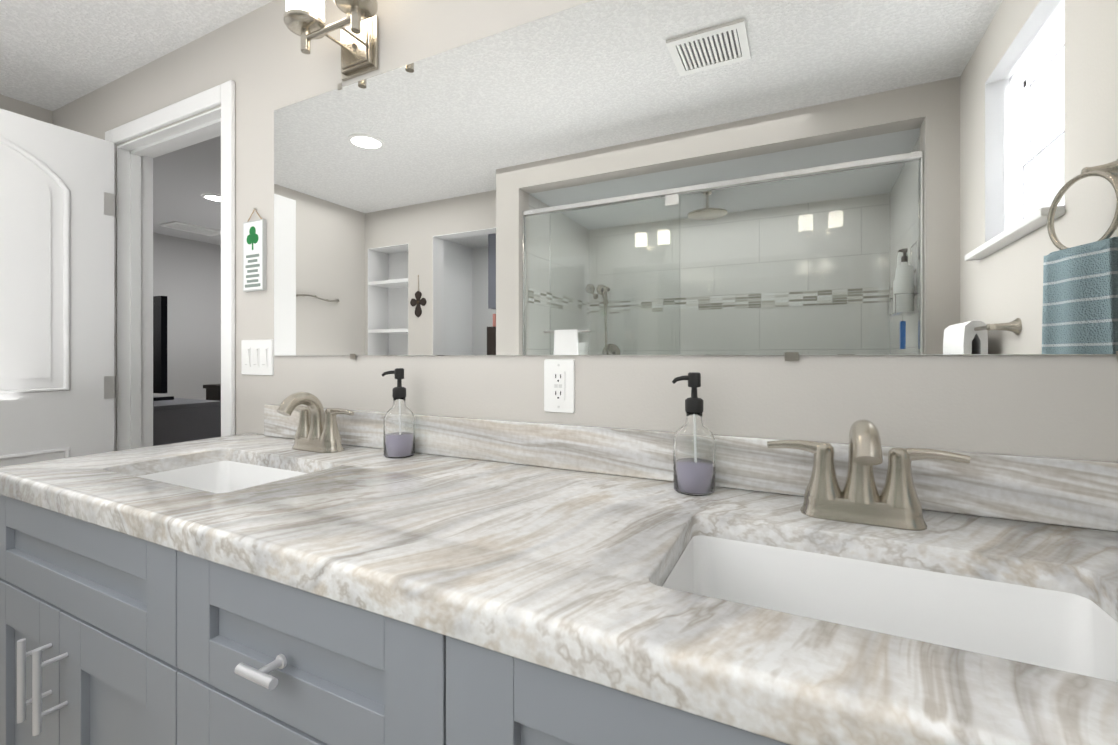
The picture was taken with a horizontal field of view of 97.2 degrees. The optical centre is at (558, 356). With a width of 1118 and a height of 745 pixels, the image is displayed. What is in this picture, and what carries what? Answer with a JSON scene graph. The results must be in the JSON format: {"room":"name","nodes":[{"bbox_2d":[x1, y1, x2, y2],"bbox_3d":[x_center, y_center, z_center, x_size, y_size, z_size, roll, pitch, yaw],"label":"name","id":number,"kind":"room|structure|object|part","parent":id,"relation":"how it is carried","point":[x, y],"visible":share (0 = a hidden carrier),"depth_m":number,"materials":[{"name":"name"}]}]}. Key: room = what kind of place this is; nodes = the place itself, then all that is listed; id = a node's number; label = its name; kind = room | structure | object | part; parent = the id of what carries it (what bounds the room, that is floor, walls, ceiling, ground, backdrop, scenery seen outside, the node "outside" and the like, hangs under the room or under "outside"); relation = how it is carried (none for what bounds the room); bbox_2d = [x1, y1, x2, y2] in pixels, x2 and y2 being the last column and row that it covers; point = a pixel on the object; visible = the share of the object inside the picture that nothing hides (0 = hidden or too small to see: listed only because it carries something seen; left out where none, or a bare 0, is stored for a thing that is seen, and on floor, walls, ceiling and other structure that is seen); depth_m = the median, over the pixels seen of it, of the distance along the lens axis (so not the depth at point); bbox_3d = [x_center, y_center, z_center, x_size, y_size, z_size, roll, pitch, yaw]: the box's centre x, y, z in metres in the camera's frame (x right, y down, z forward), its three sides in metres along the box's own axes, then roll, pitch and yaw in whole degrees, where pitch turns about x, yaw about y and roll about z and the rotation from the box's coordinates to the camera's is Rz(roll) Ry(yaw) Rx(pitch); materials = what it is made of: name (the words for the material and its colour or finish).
{"room":"bathroom","nodes":[
{"label":"bathroom","id":0,"kind":"room"},
{"bbox_2d":[0,94,52,123],"bbox_3d":[-2.879,0.000,1.461,0.120,2.310,1.980,0,0,26],"label":"wall","id":1,"kind":"structure","parent":0,"point":[24,108],"depth_m":2.24,"materials":[{"name":"grey paint"}]},
{"bbox_2d":[0,0,273,110],"bbox_3d":[-1.465,-1.205,-0.043,3.990,0.100,3.420,0,0,26],"label":"ceiling","id":2,"kind":"structure","parent":0,"point":[55,54],"depth_m":1.78,"materials":[{"name":"white paint"}]},
{"bbox_2d":[153,233,220,399],"bbox_3d":[-3.647,0.000,5.005,0.120,2.310,3.450,0,0,26],"label":"wall","id":3,"kind":"structure","parent":0,"point":[187,277],"depth_m":4.86,"materials":[{"name":"grey paint"}]},
{"bbox_2d":[153,136,220,244],"bbox_3d":[-0.813,-1.205,3.685,6.370,0.100,3.600,0,0,26],"label":"ceiling","id":4,"kind":"structure","parent":0,"point":[185,179],"depth_m":3.39,"materials":[{"name":"grey paint"}]},
{"bbox_2d":[159,221,220,235],"bbox_3d":[-3.289,-1.149,4.443,0.260,0.012,0.420,0,0,26],"label":"ceiling vent","id":5,"kind":"object","parent":4,"relation":"in","point":[182,226],"visible":0.92,"depth_m":4.41,"materials":[{"name":"white plastic"}]},
{"bbox_2d":[201,193,220,201],"bbox_3d":[-2.490,-1.150,3.578,0.176,0.010,0.176,0,0,26],"label":"recessed light","id":6,"kind":"object","parent":4,"relation":"in","point":[214,197],"visible":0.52,"depth_m":3.56,"materials":[{"name":"white plastic"}]},
{"bbox_2d":[53,0,1117,461],"bbox_3d":[-1.638,0.000,2.018,6.130,2.310,0.120,0,0,26],"label":"wall","id":7,"kind":"structure","parent":0,"point":[1055,406],"depth_m":1.18,"materials":[{"name":"grey paint"}]},
{"bbox_2d":[0,108,116,466],"bbox_3d":[-2.008,0.139,1.677,0.070,2.020,0.788,0,0,26],"label":"door","id":8,"kind":"structure","parent":7,"relation":"in","point":[57,295],"depth_m":1.85,"materials":[{"name":"white paint"}]},
{"bbox_3d":[-1.837,0.145,2.007,0.046,1.610,0.044,0,0,26],"label":"door hinge","id":9,"kind":"part","parent":8,"relation":"part of","materials":[{"name":"silver metal"}]},
{"bbox_2d":[105,80,234,450],"bbox_3d":[-1.480,0.106,1.933,0.884,2.097,0.140,0,0,26],"label":"door frame","id":10,"kind":"structure","parent":7,"relation":"attached to","point":[135,157],"depth_m":2.05,"materials":[{"name":"white wood"}]},
{"bbox_2d":[243,208,266,291],"bbox_3d":[-1.009,-0.354,1.631,0.106,0.274,0.014,0,0,26],"label":"sign","id":11,"kind":"object","parent":7,"relation":"attached to","point":[254,255],"visible":0.96,"depth_m":1.62,"materials":[{"name":"white wood"}]},
{"bbox_2d":[241,339,273,375],"bbox_3d":[-1.002,0.003,1.629,0.165,0.118,0.012,0,0,26],"label":"switch plate","id":12,"kind":"object","parent":7,"relation":"attached to","point":[257,357],"visible":1,"depth_m":1.62,"materials":[{"name":"white plastic"}]},
{"bbox_2d":[283,0,377,80],"bbox_3d":[-0.607,-0.930,1.352,0.304,0.240,0.158,0,0,26],"label":"sconce","id":13,"kind":"object","parent":7,"relation":"attached to","point":[305,22],"visible":1,"depth_m":1.36,"materials":[{"name":"silver metal"}]},
{"bbox_2d":[544,359,574,412],"bbox_3d":[0.000,0.068,1.135,0.078,0.124,0.008,0,0,26],"label":"electrical outlet","id":14,"kind":"object","parent":7,"relation":"attached to","point":[559,385],"visible":1,"depth_m":1.13,"materials":[{"name":"white plastic"}]},
{"bbox_2d":[264,404,1117,551],"bbox_3d":[0.011,0.205,1.120,2.133,0.100,0.022,0,0,26],"label":"backsplash","id":15,"kind":"structure","parent":7,"relation":"attached to","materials":[{"name":"grey stone"}]},
{"bbox_2d":[274,0,1117,361],"bbox_3d":[0.004,-0.399,1.133,2.060,0.813,0.008,0,0,26],"label":"mirror","id":16,"kind":"object","parent":7,"relation":"attached to","point":[792,180],"visible":1,"depth_m":0.97,"materials":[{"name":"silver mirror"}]},
{"bbox_3d":[-1.438,1.205,0.011,3.990,0.100,3.540,0,0,26],"label":"floor","id":17,"kind":"structure","parent":0,"visible":0},
{"bbox_2d":[0,492,839,744],"bbox_3d":[-0.173,0.729,0.867,2.235,0.851,0.637,0,0,26],"label":"bathroom vanity","id":18,"kind":"object","parent":17,"relation":"on","point":[110,634],"depth_m":0.70,"materials":[{"name":"grey"}]},
{"bbox_2d":[0,432,1117,744],"bbox_3d":[-0.168,0.279,0.888,2.248,0.047,0.598,0,0,26],"label":"countertop","id":19,"kind":"structure","parent":18,"relation":"on","point":[586,567],"depth_m":0.64,"materials":[{"name":"grey stone"}]},
{"bbox_2d":[164,460,283,487],"bbox_3d":[-0.777,0.357,1.143,0.468,0.136,0.273,0,0,26],"label":"sink","id":20,"kind":"object","parent":19,"relation":"in","point":[221,472],"depth_m":1.32,"materials":[{"name":"white ceramic"}]},
{"bbox_2d":[272,392,359,451],"bbox_3d":[-0.656,0.174,1.301,0.221,0.160,0.145,0,0,26],"label":"faucet","id":21,"kind":"object","parent":19,"relation":"on","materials":[{"name":"silver metal"}]},
{"bbox_2d":[382,368,414,457],"bbox_3d":[-0.408,0.142,1.258,0.077,0.224,0.077,0,0,26],"label":"soap dispenser","id":22,"kind":"object","parent":19,"relation":"on","point":[399,430],"visible":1,"depth_m":1.23,"materials":[{"name":"clear glass"}]},
{"bbox_2d":[672,372,715,495],"bbox_3d":[0.255,0.142,0.930,0.077,0.224,0.077,0,0,26],"label":"soap dispenser","id":23,"kind":"object","parent":19,"relation":"on","point":[694,458],"visible":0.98,"depth_m":0.90,"materials":[{"name":"clear glass"}]},
{"bbox_2d":[764,419,935,531],"bbox_3d":[0.432,0.174,0.748,0.221,0.160,0.145,0,0,26],"label":"faucet","id":24,"kind":"object","parent":19,"relation":"on","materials":[{"name":"silver metal"}]},
{"bbox_2d":[692,540,1117,659],"bbox_3d":[0.368,0.357,0.576,0.464,0.136,0.273,0,0,26],"label":"sink","id":25,"kind":"object","parent":19,"relation":"in","point":[1044,619],"depth_m":0.67,"materials":[{"name":"white ceramic"}]},
{"bbox_3d":[-0.813,1.205,3.685,6.370,0.100,3.600,0,0,26],"label":"floor","id":26,"kind":"structure","parent":0,"visible":0},
{"bbox_2d":[153,396,220,445],"bbox_3d":[-2.748,0.704,2.958,1.612,0.898,0.554,0,0,26],"label":"dresser","id":27,"kind":"object","parent":26,"relation":"on","point":[176,420],"visible":0.17,"depth_m":2.66,"materials":[{"name":"grey wood"}]},
{"bbox_2d":[153,296,173,400],"bbox_3d":[-2.653,-0.041,2.967,1.050,0.589,0.220,0,0,26],"label":"tv","id":28,"kind":"object","parent":27,"relation":"on","point":[160,344],"visible":0.23,"depth_m":2.73,"materials":[{"name":"black"}]},
{"bbox_2d":[203,384,220,400],"bbox_3d":[-2.526,0.689,4.037,0.458,0.928,0.480,0,0,26],"label":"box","id":29,"kind":"object","parent":26,"relation":"on","point":[213,391],"depth_m":3.88,"materials":[{"name":"black wood"}]}
]}

